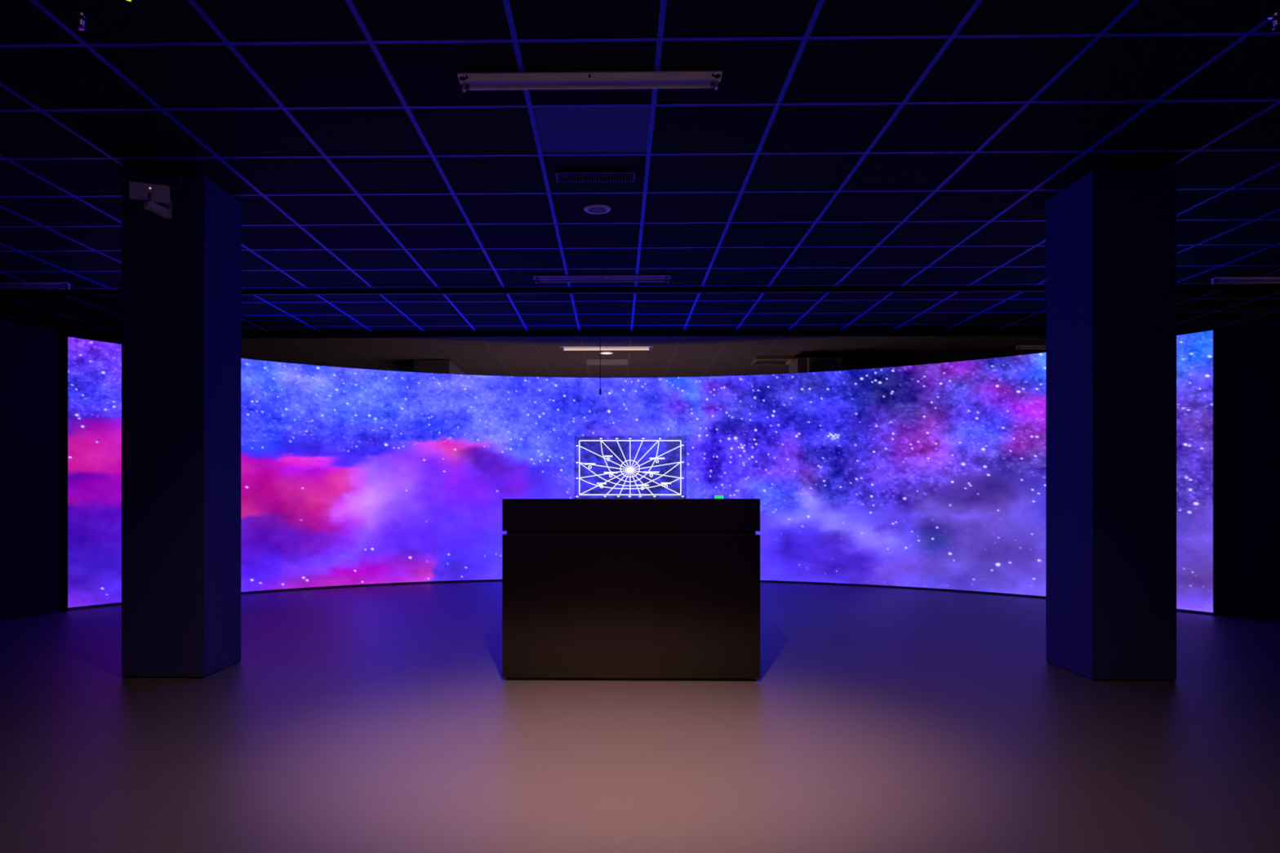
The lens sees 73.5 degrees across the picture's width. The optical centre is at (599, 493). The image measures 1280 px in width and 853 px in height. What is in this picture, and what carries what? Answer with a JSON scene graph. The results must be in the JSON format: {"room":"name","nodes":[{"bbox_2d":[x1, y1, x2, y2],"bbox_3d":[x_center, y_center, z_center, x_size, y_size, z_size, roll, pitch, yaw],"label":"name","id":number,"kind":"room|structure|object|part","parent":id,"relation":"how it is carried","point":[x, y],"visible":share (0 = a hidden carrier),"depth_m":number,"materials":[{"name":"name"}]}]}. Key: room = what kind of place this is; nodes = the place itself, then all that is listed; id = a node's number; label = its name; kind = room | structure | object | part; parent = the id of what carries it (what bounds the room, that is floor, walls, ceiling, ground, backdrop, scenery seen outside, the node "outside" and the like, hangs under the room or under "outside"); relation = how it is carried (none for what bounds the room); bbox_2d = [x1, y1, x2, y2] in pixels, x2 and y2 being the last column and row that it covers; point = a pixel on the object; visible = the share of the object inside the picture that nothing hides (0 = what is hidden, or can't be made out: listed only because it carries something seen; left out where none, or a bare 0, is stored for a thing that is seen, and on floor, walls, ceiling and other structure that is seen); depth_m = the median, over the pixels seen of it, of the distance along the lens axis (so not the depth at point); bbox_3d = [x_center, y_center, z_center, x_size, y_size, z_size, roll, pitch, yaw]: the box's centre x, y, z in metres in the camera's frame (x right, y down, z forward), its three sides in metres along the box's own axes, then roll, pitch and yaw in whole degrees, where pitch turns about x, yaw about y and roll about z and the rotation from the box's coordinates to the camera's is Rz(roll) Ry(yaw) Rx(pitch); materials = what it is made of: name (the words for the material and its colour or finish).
{"room":"immersive exhibition room","nodes":[
{"label":"immersive exhibition room","id":0,"kind":"room"},
{"bbox_2d":[0,320,63,621],"bbox_3d":[-5.302,-0.198,6.631,0.100,2.565,2.694,0,0,12],"label":"wall","id":1,"kind":"structure","parent":0,"point":[32,359],"depth_m":7.58,"materials":[{"name":"black paint"}]},
{"bbox_2d":[0,0,1279,377],"bbox_3d":[0.019,-2.028,7.441,19.200,0.302,18.000,0,0,1],"label":"ceiling","id":2,"kind":"structure","parent":0,"point":[837,144],"depth_m":4.81,"materials":[{"name":"black tile"}]},
{"bbox_2d":[0,281,71,288],"bbox_3d":[-5.323,-1.854,7.628,1.180,0.046,0.089,0,0,1],"label":"light","id":3,"kind":"object","parent":2,"relation":"attached to","point":[6,285],"visible":1,"depth_m":7.64,"materials":[{"name":"white metal"}]},
{"bbox_2d":[71,9,88,30],"bbox_3d":[-2.035,-1.849,3.349,0.060,0.056,0.060,0,0,1],"label":"sprinkler head","id":4,"kind":"object","parent":2,"relation":"attached to","point":[80,16],"visible":1,"depth_m":3.34},
{"bbox_2d":[413,360,465,374],"bbox_3d":[-2.345,-1.563,12.595,0.505,0.612,1.300,0,0,1],"label":"duct","id":5,"kind":"object","parent":2,"relation":"hanging from","point":[445,366],"visible":0.31,"depth_m":11.95,"materials":[{"name":"black metal"}]},
{"bbox_2d":[457,70,722,92],"bbox_3d":[-0.046,-1.854,3.844,1.180,0.046,0.089,0,0,1],"label":"light","id":6,"kind":"object","parent":2,"relation":"attached to","point":[663,79],"visible":1,"depth_m":3.85,"materials":[{"name":"white metal"}]},
{"bbox_2d":[532,106,650,154],"bbox_3d":[-0.035,-1.889,4.441,0.588,0.020,0.588,0,0,1],"label":"ceiling panel","id":7,"kind":"object","parent":2,"relation":"attached to","point":[562,130],"visible":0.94,"depth_m":4.43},
{"bbox_2d":[555,170,635,182],"bbox_3d":[-0.027,-1.874,5.053,0.470,0.010,0.150,0,0,1],"label":"ceiling vent","id":8,"kind":"object","parent":2,"relation":"in","point":[580,175],"visible":1,"depth_m":5.05,"materials":[{"name":"black metal"}]},
{"bbox_2d":[583,204,610,213],"bbox_3d":[-0.017,-1.875,5.637,0.178,0.012,0.178,0,0,1],"label":"ceiling speaker","id":9,"kind":"object","parent":2,"relation":"attached to","point":[592,208],"visible":1,"depth_m":5.62,"materials":[{"name":"white plastic"}]},
{"bbox_2d":[598,320,602,395],"bbox_3d":[0.004,-1.477,9.302,0.050,0.803,0.050,0,0,1],"label":"microphone","id":10,"kind":"object","parent":2,"relation":"hanging from","point":[600,322],"visible":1,"depth_m":9.30,"materials":[{"name":"black metal"}]},
{"bbox_3d":[0.004,-1.512,9.302,0.006,0.733,0.006,0,0,-21],"label":"cord","id":11,"kind":"part","parent":10,"relation":"part of","materials":[{"name":"black metal"}]},
{"bbox_2d":[533,275,670,283],"bbox_3d":[0.017,-1.854,7.389,1.180,0.046,0.089,0,0,1],"label":"light","id":12,"kind":"object","parent":2,"relation":"attached to","point":[539,278],"visible":1,"depth_m":7.40,"materials":[{"name":"white metal"}]},
{"bbox_2d":[599,351,613,354],"bbox_3d":[0.086,-1.876,11.403,0.188,0.010,0.188,0,0,1],"label":"recessed light","id":13,"kind":"object","parent":2,"relation":"in","point":[602,353],"visible":0.94,"depth_m":11.40,"materials":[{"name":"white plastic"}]},
{"bbox_2d":[560,346,653,351],"bbox_3d":[0.083,-1.854,10.912,1.180,0.046,0.089,0,0,1],"label":"light","id":14,"kind":"object","parent":2,"relation":"attached to","point":[562,348],"visible":1,"depth_m":10.93,"materials":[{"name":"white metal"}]},
{"bbox_2d":[586,359,627,365],"bbox_3d":[0.106,-1.889,12.240,0.588,0.020,0.588,0,0,1],"label":"ceiling panel","id":15,"kind":"object","parent":2,"relation":"attached to","point":[590,362],"visible":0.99,"depth_m":12.23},
{"bbox_2d":[0,285,1279,296],"bbox_3d":[0.142,-1.857,7.833,13.600,0.040,0.040,0,0,1],"label":"ceiling beam","id":16,"kind":"structure","parent":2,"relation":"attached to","point":[1199,288],"depth_m":7.81,"materials":[{"name":"black paint"}]},
{"bbox_2d":[750,355,795,364],"bbox_3d":[2.413,-1.788,11.929,0.556,0.177,0.577,0,0,1],"label":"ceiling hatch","id":17,"kind":"object","parent":2,"relation":"attached to","point":[790,358],"visible":0.79,"depth_m":11.66,"materials":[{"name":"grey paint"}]},
{"bbox_2d":[1015,345,1045,350],"bbox_3d":[5.877,-1.854,10.834,1.180,0.046,0.089,0,0,1],"label":"light","id":18,"kind":"object","parent":2,"relation":"attached to","point":[1017,346],"visible":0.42,"depth_m":10.86,"materials":[{"name":"white metal"}]},
{"bbox_2d":[1210,275,1279,284],"bbox_3d":[5.924,-1.854,7.425,1.180,0.046,0.089,0,0,1],"label":"light","id":19,"kind":"object","parent":2,"relation":"attached to","point":[1264,279],"visible":1,"depth_m":7.45,"materials":[{"name":"white metal"}]},
{"bbox_2d":[1267,10,1279,30],"bbox_3d":[2.653,-1.849,3.349,0.060,0.056,0.060,0,0,1],"label":"sprinkler head","id":20,"kind":"object","parent":2,"relation":"attached to","point":[1274,16],"visible":1,"depth_m":3.34},
{"bbox_2d":[0,581,1279,852],"bbox_3d":[0.133,1.145,7.299,19.200,0.120,17.800,0,0,1],"label":"floor","id":21,"kind":"structure","parent":0,"point":[382,718],"depth_m":3.72,"materials":[{"name":"concrete"}]},
{"bbox_2d":[121,173,240,678],"bbox_3d":[-2.562,-0.395,5.270,0.486,2.960,0.502,0,0,1],"label":"column","id":22,"kind":"structure","parent":21,"relation":"on","point":[181,273],"depth_m":5.02,"materials":[{"name":"grey paint"}]},
{"bbox_2d":[128,173,184,218],"bbox_3d":[-2.540,-1.740,4.890,0.210,0.262,0.256,0,0,1],"label":"sensor","id":23,"kind":"object","parent":22,"relation":"attached to","point":[149,193],"visible":1,"depth_m":4.82,"materials":[{"name":"white plastic"}]},
{"bbox_3d":[-2.538,-1.636,4.902,0.053,0.052,0.219,0,0,1],"label":"bracket arm","id":24,"kind":"part","parent":23,"relation":"part of","materials":[{"name":"white plastic"}]},
{"bbox_3d":[-2.531,-1.669,5.012,0.040,0.106,0.012,0,0,1],"label":"wall plate","id":25,"kind":"part","parent":23,"relation":"part of","materials":[{"name":"white plastic"}]},
{"bbox_2d":[502,497,759,681],"bbox_3d":[0.185,0.557,5.251,1.490,1.055,0.620,0,0,1],"label":"reception desk","id":26,"kind":"object","parent":21,"relation":"on","point":[593,589],"visible":1,"depth_m":4.94,"materials":[{"name":"black wood"}]},
{"bbox_2d":[574,435,686,498],"bbox_3d":[0.186,-0.162,5.244,0.683,0.383,0.030,0,0,1],"label":"display","id":27,"kind":"object","parent":26,"relation":"on","point":[629,469],"visible":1,"depth_m":5.24,"materials":[{"name":"clear glass"}]},
{"bbox_3d":[0.186,0.028,5.244,0.683,0.004,0.030,0,0,1],"label":"foot rail","id":28,"kind":"part","parent":27,"relation":"part of","materials":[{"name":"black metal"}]},
{"bbox_2d":[713,494,724,498],"bbox_3d":[0.730,0.019,5.255,0.056,0.022,0.052,0,0,1],"label":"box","id":29,"kind":"object","parent":26,"relation":"on","point":[715,496],"visible":1,"depth_m":5.23,"materials":[{"name":"green plastic"}]},
{"bbox_2d":[63,328,1217,615],"bbox_3d":[0.289,-0.190,9.279,10.608,2.549,3.161,0,0,1],"label":"led screen","id":30,"kind":"object","parent":21,"relation":"on","point":[932,476],"visible":0.66,"depth_m":9.89,"materials":[{"name":"multicoloured"}]},
{"bbox_3d":[-4.989,-0.190,7.961,0.105,2.549,0.020,0,0,32],"label":"trim","id":31,"kind":"part","parent":30,"relation":"part of","materials":[{"name":"black metal"}]},
{"bbox_3d":[0.288,1.074,9.245,10.437,0.022,3.054,0,0,1],"label":"rail","id":32,"kind":"part","parent":30,"relation":"part of","materials":[{"name":"metal"}]},
{"bbox_3d":[5.514,-0.190,7.638,0.105,2.549,0.020,0,0,-29],"label":"trim","id":33,"kind":"part","parent":30,"relation":"part of","materials":[{"name":"black metal"}]},
{"bbox_2d":[788,357,838,373],"bbox_3d":[2.884,-0.357,11.545,0.533,2.884,0.650,0,0,1],"label":"tall cabinet","id":34,"kind":"object","parent":21,"relation":"on","point":[799,365],"visible":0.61,"depth_m":11.29,"materials":[{"name":"grey paint"}]},
{"bbox_3d":[2.751,-0.352,11.257,0.025,2.874,0.070,0,0,1],"label":"door post","id":35,"kind":"part","parent":34,"relation":"part of","materials":[{"name":"brown wood"}]},
{"bbox_3d":[3.018,-0.408,11.267,0.220,2.687,0.040,0,0,1],"label":"door","id":36,"kind":"part","parent":34,"relation":"part of","materials":[{"name":"grey paint"}]},
{"bbox_3d":[3.018,-0.423,11.241,0.203,2.617,0.016,0,0,1],"label":"door frame","id":37,"kind":"part","parent":34,"relation":"part of","materials":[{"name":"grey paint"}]},
{"bbox_2d":[1045,169,1176,681],"bbox_3d":[3.099,-0.395,5.218,0.481,2.960,0.536,0,0,1],"label":"column","id":38,"kind":"structure","parent":21,"relation":"on","point":[1111,234],"depth_m":4.95,"materials":[{"name":"grey paint"}]},
{"bbox_2d":[838,349,865,370],"bbox_3d":[3.446,-0.397,13.540,0.100,2.964,4.800,0,0,1],"label":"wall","id":39,"kind":"structure","parent":0,"point":[855,360],"depth_m":11.28,"materials":[{"name":"black paint"}]},
{"bbox_2d":[1217,319,1279,622],"bbox_3d":[6.196,-0.198,6.650,0.101,2.565,2.377,0,0,-33],"label":"wall","id":40,"kind":"structure","parent":0,"point":[1249,353],"depth_m":7.41,"materials":[{"name":"black paint"}]}
]}

